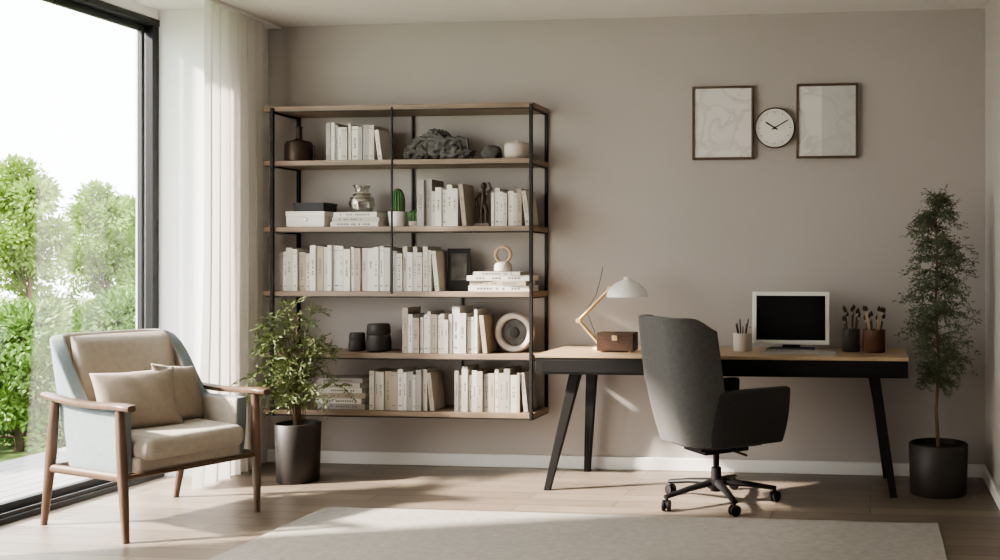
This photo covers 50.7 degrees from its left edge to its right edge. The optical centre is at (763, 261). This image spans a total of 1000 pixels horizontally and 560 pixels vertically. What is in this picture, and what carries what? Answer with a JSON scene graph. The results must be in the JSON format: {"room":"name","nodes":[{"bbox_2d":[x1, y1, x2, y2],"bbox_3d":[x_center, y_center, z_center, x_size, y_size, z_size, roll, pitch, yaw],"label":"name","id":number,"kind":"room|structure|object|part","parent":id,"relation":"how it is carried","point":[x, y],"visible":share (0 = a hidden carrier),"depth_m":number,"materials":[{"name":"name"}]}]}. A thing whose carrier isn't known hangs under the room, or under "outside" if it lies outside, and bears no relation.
{"room":"office","nodes":[
{"label":"office","id":0,"kind":"room"},
{"bbox_2d":[101,0,268,476],"bbox_3d":[-3.688,-0.110,2.965,0.520,2.700,6.600,0,0,6],"label":"wall","id":1,"kind":"structure","parent":0,"point":[181,31],"depth_m":5.78,"materials":[{"name":"white paint"}]},
{"bbox_2d":[0,0,163,525],"bbox_3d":[-3.810,-0.080,3.144,0.120,2.640,5.330,0,0,6],"label":"frame","id":2,"kind":"object","parent":1,"relation":"attached to","point":[147,28],"visible":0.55,"depth_m":5.70,"materials":[{"name":"black metal"}]},
{"bbox_2d":[191,1,262,488],"bbox_3d":[-3.058,-0.104,5.719,0.068,2.668,0.616,0,0,6],"label":"curtain","id":3,"kind":"object","parent":1,"relation":"hanging from","point":[233,42],"visible":0.88,"depth_m":5.70,"materials":[{"name":"fabric"}]},
{"bbox_2d":[191,0,281,29],"bbox_3d":[-3.328,-1.450,3.420,0.100,0.020,5.580,0,0,6],"label":"trim","id":4,"kind":"structure","parent":1,"relation":"attached to","point":[267,25],"depth_m":5.82,"materials":[{"name":"white paint"}]},
{"bbox_2d":[0,462,999,559],"bbox_3d":[-1.428,1.300,2.801,5.050,0.120,6.750,0,0,6],"label":"floor","id":5,"kind":"structure","parent":0,"point":[205,523],"depth_m":5.16,"materials":[{"name":"brown wood"}]},
{"bbox_2d":[40,329,269,543],"bbox_3d":[-2.971,0.794,4.848,0.817,0.898,0.722,0,0,28],"label":"armchair","id":6,"kind":"object","parent":5,"relation":"on","point":[136,401],"visible":1,"depth_m":4.72,"materials":[{"name":"brown wood"}]},
{"bbox_2d":[65,330,174,401],"bbox_3d":[-3.159,0.583,4.949,0.174,0.455,0.480,0,0,28],"label":"cushion","id":7,"kind":"object","parent":6,"relation":"on","point":[128,351],"depth_m":4.92,"materials":[{"name":"beige fabric"}]},
{"bbox_2d":[89,367,183,428],"bbox_3d":[-2.977,0.655,4.755,0.125,0.300,0.370,-27,-15,33],"label":"throw pillow","id":8,"kind":"object","parent":6,"relation":"on","point":[157,394],"depth_m":4.75,"materials":[{"name":"beige fabric"}]},
{"bbox_2d":[151,363,203,419],"bbox_3d":[-2.904,0.650,4.966,0.105,0.300,0.300,-20,-10,5],"label":"pillow","id":9,"kind":"object","parent":6,"relation":"on","point":[181,390],"depth_m":4.91,"materials":[{"name":"beige fabric"}]},
{"bbox_3d":[-2.915,0.915,4.819,0.530,0.080,0.490,0,0,28],"label":"seat","id":10,"kind":"part","parent":6,"relation":"part of","materials":[{"name":"beige fabric"}]},
{"bbox_2d":[131,418,243,460],"bbox_3d":[-2.869,0.837,4.794,0.520,0.105,0.485,2,1,28],"label":"seat cushion","id":11,"kind":"object","parent":6,"relation":"on","point":[183,438],"depth_m":4.69,"materials":[{"name":"beige fabric"}]},
{"bbox_2d":[229,296,357,484],"bbox_3d":[-2.660,0.715,5.597,0.742,1.051,0.499,0,0,6],"label":"potted plant","id":12,"kind":"object","parent":5,"relation":"on","point":[297,440],"visible":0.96,"depth_m":5.59,"materials":[{"name":"green plant"}]},
{"bbox_3d":[-2.642,1.075,5.670,0.244,0.330,0.244,0,0,6],"label":"pot","id":13,"kind":"part","parent":12,"relation":"part of","materials":[{"name":"black metal"}]},
{"bbox_2d":[208,507,947,559],"bbox_3d":[-0.855,1.234,3.319,3.040,0.012,3.100,0,0,6],"label":"rug","id":14,"kind":"object","parent":5,"relation":"on","point":[327,533],"visible":1,"depth_m":4.46,"materials":[{"name":"fabric"}]},
{"bbox_2d":[638,314,789,516],"bbox_3d":[-0.283,0.755,5.138,0.671,0.970,0.633,0,0,-34],"label":"office chair","id":15,"kind":"object","parent":5,"relation":"on","point":[699,410],"visible":1,"depth_m":4.92,"materials":[{"name":"fabric"}]},
{"bbox_2d":[535,345,908,497],"bbox_3d":[-0.212,0.869,5.588,2.000,0.742,0.591,0,0,6],"label":"desk","id":16,"kind":"object","parent":5,"relation":"on","point":[576,361],"visible":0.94,"depth_m":5.34,"materials":[{"name":"brown wood"}]},
{"bbox_2d":[575,268,647,349],"bbox_3d":[-0.865,0.262,5.683,0.411,0.470,0.232,0,0,6],"label":"desk lamp","id":17,"kind":"object","parent":16,"relation":"on","point":[625,288],"depth_m":5.63,"materials":[{"name":"white metal"}]},
{"bbox_2d":[596,331,637,351],"bbox_3d":[-0.814,0.444,5.554,0.209,0.108,0.129,0,0,6],"label":"box","id":18,"kind":"object","parent":16,"relation":"on","point":[606,340],"visible":1,"depth_m":5.50,"materials":[{"name":"brown wood"}]},
{"bbox_2d":[733,318,751,351],"bbox_3d":[-0.120,0.405,5.604,0.104,0.185,0.104,0,0,6],"label":"pencil cup","id":19,"kind":"object","parent":16,"relation":"on","point":[742,341],"visible":1,"depth_m":5.56,"materials":[{"name":"beige ceramic"}]},
{"bbox_2d":[752,292,829,349],"bbox_3d":[0.152,0.333,5.655,0.440,0.329,0.160,0,0,9],"label":"computer monitor","id":20,"kind":"object","parent":16,"relation":"on","point":[792,320],"visible":0.95,"depth_m":5.65,"materials":[{"name":"white plastic"}]},
{"bbox_2d":[762,349,837,354],"bbox_3d":[0.196,0.489,5.450,0.400,0.015,0.130,0,0,9],"label":"keyboard","id":21,"kind":"object","parent":16,"relation":"on","point":[768,351],"visible":1,"depth_m":5.40,"materials":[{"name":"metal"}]},
{"bbox_2d":[842,304,860,351],"bbox_3d":[0.487,0.368,5.569,0.105,0.259,0.106,0,0,6],"label":"brush holder","id":22,"kind":"object","parent":16,"relation":"on","point":[850,337],"visible":1,"depth_m":5.53,"materials":[{"name":"black ceramic"}]},
{"bbox_2d":[862,306,885,352],"bbox_3d":[0.607,0.368,5.517,0.129,0.258,0.126,0,0,6],"label":"brush holder","id":23,"kind":"object","parent":16,"relation":"on","point":[873,339],"visible":1,"depth_m":5.47,"materials":[{"name":"brown wood"}]},
{"bbox_2d":[892,184,981,498],"bbox_3d":[0.938,0.409,5.382,0.479,1.663,0.482,0,0,29],"label":"potted tree","id":24,"kind":"object","parent":5,"relation":"on","point":[938,466],"visible":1,"depth_m":5.32,"materials":[{"name":"green plant"}]},
{"bbox_3d":[0.936,1.105,5.371,0.314,0.270,0.314,0,0,6],"label":"pot","id":25,"kind":"part","parent":24,"relation":"part of","materials":[{"name":"black ceramic"}]},
{"bbox_2d":[132,0,988,26],"bbox_3d":[-1.428,-1.535,2.801,5.050,0.150,6.750,0,0,6],"label":"ceiling","id":26,"kind":"structure","parent":0,"point":[284,13],"depth_m":5.76,"materials":[{"name":"paint"}]},
{"bbox_2d":[269,8,984,463],"bbox_3d":[-1.080,-0.110,6.083,5.050,2.700,0.150,0,0,6],"label":"wall","id":27,"kind":"structure","parent":0,"point":[628,196],"depth_m":5.96,"materials":[{"name":"paint"}]},
{"bbox_2d":[263,102,548,420],"bbox_3d":[-2.133,-0.004,5.971,1.650,1.831,0.295,0,0,6],"label":"bookshelf","id":28,"kind":"object","parent":27,"relation":"attached to","point":[513,108],"visible":0.9,"depth_m":5.86,"materials":[{"name":"brown wood"}]},
{"bbox_2d":[284,127,314,160],"bbox_3d":[-2.809,-0.707,6.040,0.163,0.215,0.163,0,0,-45],"label":"bronze vase","id":29,"kind":"object","parent":28,"relation":"on","point":[298,149],"visible":0.86,"depth_m":5.98,"materials":[{"name":"brown metal"}]},
{"bbox_2d":[285,211,333,226],"bbox_3d":[-2.720,-0.255,6.028,0.246,0.093,0.181,0,0,6],"label":"storage box","id":30,"kind":"object","parent":28,"relation":"on","point":[293,218],"visible":0.82,"depth_m":5.95,"materials":[{"name":"white ceramic"}]},
{"bbox_2d":[293,202,336,211],"bbox_3d":[-2.705,-0.329,6.029,0.196,0.051,0.156,0,0,6],"label":"box","id":31,"kind":"object","parent":30,"relation":"on","point":[317,206],"visible":0.93,"depth_m":5.96,"materials":[{"name":"black cardboard"}]},
{"bbox_2d":[316,375,368,409],"bbox_3d":[-2.497,0.780,6.002,0.315,0.184,0.184,0,0,6],"label":"book stack","id":32,"kind":"object","parent":28,"relation":"in","point":[359,388],"visible":0.83,"depth_m":5.92,"materials":[{"name":"white paper"}]},
{"bbox_2d":[348,332,365,350],"bbox_3d":[-2.441,0.478,6.001,0.098,0.110,0.098,0,0,6],"label":"pot","id":33,"kind":"object","parent":28,"relation":"on","point":[357,342],"visible":1,"depth_m":5.96,"materials":[{"name":"black ceramic"}]},
{"bbox_2d":[326,123,393,159],"bbox_3d":[-2.408,-0.712,5.993,0.348,0.225,0.209,0,0,6],"label":"books","id":34,"kind":"object","parent":28,"relation":"in","point":[343,142],"visible":0.94,"depth_m":5.90,"materials":[{"name":"white paper"}]},
{"bbox_2d":[330,212,389,226],"bbox_3d":[-2.411,-0.252,5.992,0.305,0.087,0.178,0,0,6],"label":"book stack","id":35,"kind":"object","parent":28,"relation":"in","point":[340,219],"visible":0.96,"depth_m":5.91,"materials":[{"name":"white paper"}]},
{"bbox_2d":[279,245,447,290],"bbox_3d":[-2.383,0.036,5.990,0.999,0.270,0.214,0,0,6],"label":"books","id":36,"kind":"object","parent":28,"relation":"in","point":[316,267],"visible":1,"depth_m":5.90,"materials":[{"name":"white paper"}]},
{"bbox_2d":[366,323,391,351],"bbox_3d":[-2.307,0.451,5.987,0.147,0.165,0.147,0,0,6],"label":"lidded pot","id":37,"kind":"object","parent":28,"relation":"on","point":[378,338],"visible":1,"depth_m":5.93,"materials":[{"name":"black ceramic"}]},
{"bbox_2d":[388,188,407,225],"bbox_3d":[-2.184,-0.325,5.963,0.112,0.232,0.112,0,0,6],"label":"potted cactus","id":38,"kind":"object","parent":28,"relation":"on","point":[399,214],"visible":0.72,"depth_m":5.93,"materials":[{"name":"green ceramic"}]},
{"bbox_2d":[369,366,445,410],"bbox_3d":[-2.115,0.750,5.962,0.398,0.242,0.208,0,0,6],"label":"books","id":39,"kind":"object","parent":28,"relation":"in","point":[410,388],"visible":1,"depth_m":5.87,"materials":[{"name":"white paper"}]},
{"bbox_2d":[407,210,416,225],"bbox_3d":[-2.074,-0.259,5.952,0.097,0.101,0.097,0,0,6],"label":"cactus","id":40,"kind":"object","parent":28,"relation":"on","point":[412,215],"visible":0.56,"depth_m":5.92,"materials":[{"name":"green plant"}]},
{"bbox_2d":[403,128,476,158],"bbox_3d":[-1.935,-0.699,5.949,0.455,0.196,0.142,0,0,6],"label":"driftwood sculpture","id":41,"kind":"object","parent":28,"relation":"on","point":[437,143],"visible":0.87,"depth_m":5.90,"materials":[{"name":"grey wood"}]},
{"bbox_2d":[417,179,476,225],"bbox_3d":[-1.871,-0.347,5.934,0.298,0.276,0.206,0,0,6],"label":"books","id":42,"kind":"object","parent":28,"relation":"in","point":[437,205],"visible":0.94,"depth_m":5.85,"materials":[{"name":"white paper"}]},
{"bbox_2d":[402,305,496,353],"bbox_3d":[-1.856,0.397,5.935,0.518,0.274,0.211,0,0,6],"label":"books","id":43,"kind":"object","parent":28,"relation":"in","point":[463,330],"visible":1,"depth_m":5.84,"materials":[{"name":"white paper"}]},
{"bbox_2d":[447,249,470,290],"bbox_3d":[-1.817,0.045,5.960,0.130,0.252,0.062,0,0,-14],"label":"picture frame","id":44,"kind":"object","parent":28,"relation":"in","point":[459,260],"visible":0.9,"depth_m":5.94,"materials":[{"name":"black wood"}]},
{"bbox_2d":[474,182,491,225],"bbox_3d":[-1.655,-0.341,5.907,0.103,0.264,0.070,0,0,6],"label":"bronze figurine","id":45,"kind":"object","parent":28,"relation":"on","point":[483,197],"visible":1,"depth_m":5.89,"materials":[{"name":"brown metal"}]},
{"bbox_2d":[480,145,502,157],"bbox_3d":[-1.609,-0.648,5.914,0.128,0.094,0.096,0,0,6],"label":"rock","id":46,"kind":"object","parent":28,"relation":"on","point":[490,151],"visible":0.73,"depth_m":5.88,"materials":[{"name":"grey stone"}]},
{"bbox_2d":[454,364,536,412],"bbox_3d":[-1.575,0.740,5.904,0.443,0.264,0.210,0,0,6],"label":"books","id":47,"kind":"object","parent":28,"relation":"in","point":[476,389],"visible":0.98,"depth_m":5.81,"materials":[{"name":"white paper"}]},
{"bbox_2d":[467,271,538,291],"bbox_3d":[-1.536,0.114,5.895,0.387,0.115,0.187,0,0,6],"label":"book stack","id":48,"kind":"object","parent":28,"relation":"in","point":[492,281],"visible":0.98,"depth_m":5.81,"materials":[{"name":"white paper"}]},
{"bbox_2d":[494,245,512,271],"bbox_3d":[-1.537,-0.021,5.895,0.111,0.156,0.104,0,0,6],"label":"ring ornament","id":49,"kind":"object","parent":48,"relation":"on","point":[500,266],"visible":1,"depth_m":5.88,"materials":[{"name":"beige ceramic"}]},
{"bbox_2d":[491,188,538,225],"bbox_3d":[-1.461,-0.320,5.891,0.233,0.222,0.197,0,0,6],"label":"books","id":50,"kind":"object","parent":28,"relation":"in","point":[508,208],"visible":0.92,"depth_m":5.80,"materials":[{"name":"white paper"}]},
{"bbox_2d":[495,312,534,352],"bbox_3d":[-1.471,0.415,5.902,0.236,0.236,0.052,0,0,6],"label":"ornament","id":51,"kind":"object","parent":28,"relation":"on","point":[512,329],"visible":0.96,"depth_m":5.89,"materials":[{"name":"beige ceramic"}]},
{"bbox_2d":[504,140,528,157],"bbox_3d":[-1.457,-0.658,5.896,0.148,0.118,0.148,0,0,6],"label":"ceramic jar","id":52,"kind":"object","parent":28,"relation":"on","point":[516,149],"visible":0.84,"depth_m":5.83,"materials":[{"name":"white ceramic"}]},
{"bbox_2d":[267,449,984,477],"bbox_3d":[-0.905,1.202,5.980,4.380,0.075,0.018,0,0,6],"label":"baseboard","id":53,"kind":"structure","parent":27,"relation":"attached to","point":[344,457],"depth_m":5.96,"materials":[{"name":"white paint"}]},
{"bbox_2d":[692,86,753,159],"bbox_3d":[-0.242,-0.820,5.902,0.365,0.432,0.030,0,0,6],"label":"framed art","id":54,"kind":"object","parent":27,"relation":"attached to","point":[722,116],"visible":1,"depth_m":5.90,"materials":[{"name":"beige paper"}]},
{"bbox_2d":[755,108,794,147],"bbox_3d":[0.064,-0.786,5.867,0.236,0.236,0.035,0,0,6],"label":"wall clock","id":55,"kind":"object","parent":27,"relation":"attached to","point":[774,127],"visible":1,"depth_m":5.86,"materials":[{"name":"white plastic"}]},
{"bbox_2d":[796,83,857,158],"bbox_3d":[0.368,-0.823,5.838,0.358,0.434,0.030,0,0,6],"label":"framed art","id":56,"kind":"object","parent":27,"relation":"attached to","point":[826,113],"visible":1,"depth_m":5.83,"materials":[{"name":"beige paper"}]},
{"bbox_2d":[842,328,859,351],"bbox_3d":[0.485,0.435,5.570,0.100,0.125,0.100,0,0,6],"label":"cup","id":57,"kind":"object","parent":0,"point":[850,336],"depth_m":5.53,"materials":[{"name":"black ceramic"}]},
{"bbox_2d":[863,329,884,352],"bbox_3d":[0.607,0.435,5.517,0.124,0.125,0.124,0,0,6],"label":"cup","id":58,"kind":"object","parent":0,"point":[873,339],"depth_m":5.46,"materials":[{"name":"brown ceramic"}]},
{"bbox_2d":[985,0,999,489],"bbox_3d":[1.001,-0.110,2.468,0.150,2.700,6.600,0,0,6],"label":"wall","id":59,"kind":"structure","parent":0,"point":[992,10],"depth_m":5.37,"materials":[{"name":"paint"}]},
{"bbox_2d":[983,465,999,509],"bbox_3d":[0.916,1.202,2.468,0.018,0.075,6.582,0,0,6],"label":"baseboard","id":60,"kind":"structure","parent":59,"relation":"attached to","point":[993,488],"depth_m":5.31,"materials":[{"name":"white paint"}]},
{"label":"outside","id":61,"kind":"structure","parent":0,"visible":0},
{"bbox_2d":[0,297,92,461],"bbox_3d":[-21.454,1.440,13.195,34.550,0.100,50.000,0,0,6],"label":"ground","id":62,"kind":"structure","parent":61,"point":[6,454],"depth_m":7.37,"materials":[{"name":"green plant"}]},
{"bbox_2d":[0,153,81,388],"bbox_3d":[-7.105,0.187,9.523,1.024,2.450,1.350,0,0,-34],"label":"tree","id":63,"kind":"object","parent":62,"relation":"on","point":[27,197],"visible":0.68,"depth_m":9.41,"materials":[{"name":"green plant"}]},
{"bbox_2d":[0,296,87,453],"bbox_3d":[-5.474,0.900,7.376,1.428,1.313,1.099,0,0,6],"label":"shrub","id":64,"kind":"object","parent":62,"relation":"on","point":[26,364],"visible":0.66,"depth_m":7.20,"materials":[{"name":"green plant"}]},
{"bbox_2d":[37,285,135,406],"bbox_3d":[-5.548,0.875,8.593,1.500,1.378,1.154,0,0,6],"label":"shrub","id":65,"kind":"object","parent":62,"relation":"on","point":[119,313],"visible":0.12,"depth_m":8.45,"materials":[{"name":"green plant"}]},
{"bbox_2d":[46,178,135,331],"bbox_3d":[-7.300,0.247,10.951,0.972,2.327,1.282,0,0,-34],"label":"tree","id":66,"kind":"object","parent":62,"relation":"on","point":[100,215],"visible":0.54,"depth_m":10.78,"materials":[{"name":"green plant"}]},
{"bbox_2d":[80,193,135,306],"bbox_3d":[-8.367,0.247,13.186,1.282,2.327,0.972,0,0,13],"label":"tree","id":67,"kind":"object","parent":62,"relation":"on","point":[132,281],"visible":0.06,"depth_m":13.09,"materials":[{"name":"green plant"}]},
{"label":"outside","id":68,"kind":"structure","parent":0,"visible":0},
{"bbox_2d":[0,447,87,502],"bbox_3d":[-4.034,1.300,8.332,1.192,0.060,18.000,0,0,6],"label":"deck","id":69,"kind":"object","parent":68,"point":[23,476],"visible":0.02,"depth_m":5.92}
]}

